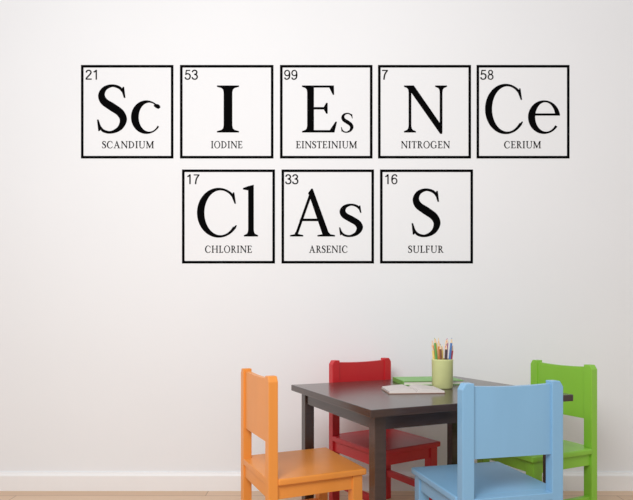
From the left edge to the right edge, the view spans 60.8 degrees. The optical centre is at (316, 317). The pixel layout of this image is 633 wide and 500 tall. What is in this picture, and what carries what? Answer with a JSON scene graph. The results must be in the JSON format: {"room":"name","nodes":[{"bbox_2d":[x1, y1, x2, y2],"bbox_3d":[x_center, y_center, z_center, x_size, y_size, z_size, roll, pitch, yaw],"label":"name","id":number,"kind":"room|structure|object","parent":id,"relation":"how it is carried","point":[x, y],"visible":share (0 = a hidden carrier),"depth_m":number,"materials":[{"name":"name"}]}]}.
{"room":"science classroom","nodes":[
{"label":"science classroom","id":0,"kind":"room"},
{"bbox_2d":[0,0,632,471],"bbox_3d":[0.000,-0.730,2.480,9.000,3.000,0.120,0,0,0],"label":"wall","id":1,"kind":"structure","parent":0,"point":[118,353],"depth_m":2.42,"materials":[{"name":"paint"}]},
{"bbox_2d":[81,65,172,157],"bbox_3d":[-0.848,-0.924,2.419,0.414,0.419,0.001,0,0,0],"label":"wall decal","id":2,"kind":"object","parent":1,"relation":"attached to","point":[104,101],"visible":1,"depth_m":2.42,"materials":[{"name":"black plastic"}]},
{"bbox_2d":[180,65,272,157],"bbox_3d":[-0.402,-0.924,2.419,0.419,0.419,0.001,0,0,0],"label":"wall decal","id":3,"kind":"object","parent":1,"relation":"attached to","point":[227,89],"visible":1,"depth_m":2.42,"materials":[{"name":"black plastic"}]},
{"bbox_2d":[182,169,274,262],"bbox_3d":[-0.394,-0.455,2.419,0.417,0.421,0.001,0,0,0],"label":"wall decal","id":4,"kind":"object","parent":1,"relation":"attached to","point":[201,206],"visible":1,"depth_m":2.42,"materials":[{"name":"black plastic"}]},
{"bbox_2d":[0,472,632,490],"bbox_3d":[0.000,0.730,2.412,9.000,0.080,0.016,0,0,0],"label":"baseboard","id":5,"kind":"structure","parent":1,"relation":"attached to","point":[9,481],"depth_m":2.40,"materials":[{"name":"white wood"}]},
{"bbox_2d":[280,65,372,157],"bbox_3d":[0.044,-0.924,2.419,0.414,0.419,0.001,0,0,0],"label":"wall decal","id":6,"kind":"object","parent":1,"relation":"attached to","point":[310,88],"visible":1,"depth_m":2.42,"materials":[{"name":"black plastic"}]},
{"bbox_2d":[281,169,373,262],"bbox_3d":[0.050,-0.455,2.419,0.414,0.421,0.001,0,0,0],"label":"wall decal","id":7,"kind":"object","parent":1,"relation":"attached to","point":[320,219],"visible":1,"depth_m":2.42,"materials":[{"name":"black plastic"}]},
{"bbox_2d":[378,65,470,157],"bbox_3d":[0.484,-0.924,2.419,0.417,0.419,0.001,0,0,0],"label":"wall decal","id":8,"kind":"object","parent":1,"relation":"attached to","point":[411,88],"visible":1,"depth_m":2.42,"materials":[{"name":"black plastic"}]},
{"bbox_2d":[380,169,472,262],"bbox_3d":[0.493,-0.455,2.419,0.417,0.421,0.001,0,0,0],"label":"wall decal","id":9,"kind":"object","parent":1,"relation":"attached to","point":[425,210],"visible":1,"depth_m":2.42,"materials":[{"name":"black plastic"}]},
{"bbox_2d":[477,65,569,157],"bbox_3d":[0.925,-0.924,2.419,0.417,0.419,0.001,0,0,0],"label":"wall decal","id":10,"kind":"object","parent":1,"relation":"attached to","point":[532,113],"visible":1,"depth_m":2.42,"materials":[{"name":"black plastic"}]},
{"bbox_2d":[0,491,632,499],"bbox_3d":[0.000,0.820,0.020,9.000,0.100,5.040,0,0,0],"label":"floor","id":11,"kind":"structure","parent":0,"point":[4,495],"depth_m":2.34,"materials":[{"name":"brown wood"}]},
{"bbox_2d":[241,368,365,499],"bbox_3d":[-0.051,0.470,1.763,0.321,0.600,0.308,0,0,-23],"label":"chair","id":12,"kind":"object","parent":11,"relation":"on","point":[277,475],"visible":1,"depth_m":1.68,"materials":[{"name":"orange paint"}]},
{"bbox_2d":[329,358,439,499],"bbox_3d":[0.260,0.470,2.115,0.306,0.600,0.321,0,0,-32],"label":"chair","id":13,"kind":"object","parent":11,"relation":"on","point":[401,446],"visible":0.66,"depth_m":2.15,"materials":[{"name":"red paint"}]},
{"bbox_2d":[291,376,572,499],"bbox_3d":[0.373,0.510,1.896,0.756,0.520,0.610,0,0,-23],"label":"table","id":14,"kind":"object","parent":11,"relation":"on","point":[364,403],"visible":0.56,"depth_m":1.64,"materials":[{"name":"brown wood"}]},
{"bbox_2d":[381,384,444,393],"bbox_3d":[0.327,0.242,1.845,0.191,0.016,0.131,0,0,-5],"label":"open book","id":15,"kind":"object","parent":14,"relation":"on","point":[414,388],"visible":1,"depth_m":1.79,"materials":[{"name":"white paper"}]},
{"bbox_2d":[393,376,463,385],"bbox_3d":[0.428,0.242,2.085,0.235,0.016,0.150,0,0,-7],"label":"book","id":16,"kind":"object","parent":14,"relation":"on","point":[426,380],"visible":0.65,"depth_m":2.02,"materials":[{"name":"green paper"}]},
{"bbox_2d":[431,338,452,388],"bbox_3d":[0.450,0.159,1.930,0.077,0.181,0.077,0,0,0],"label":"pencil cup","id":17,"kind":"object","parent":14,"relation":"on","point":[442,368],"visible":0.99,"depth_m":1.90,"materials":[{"name":"paint"}]},
{"bbox_2d":[411,380,562,499],"bbox_3d":[0.485,0.470,1.583,0.308,0.600,0.321,0,0,-13],"label":"chair","id":18,"kind":"object","parent":11,"relation":"on","point":[518,420],"visible":1,"depth_m":1.44,"materials":[{"name":"blue paint"}]},
{"bbox_2d":[477,360,596,499],"bbox_3d":[0.812,0.470,2.018,0.321,0.600,0.293,0,0,-25],"label":"chair","id":19,"kind":"object","parent":11,"relation":"on","point":[579,381],"visible":0.48,"depth_m":1.96,"materials":[{"name":"green paint"}]}
]}

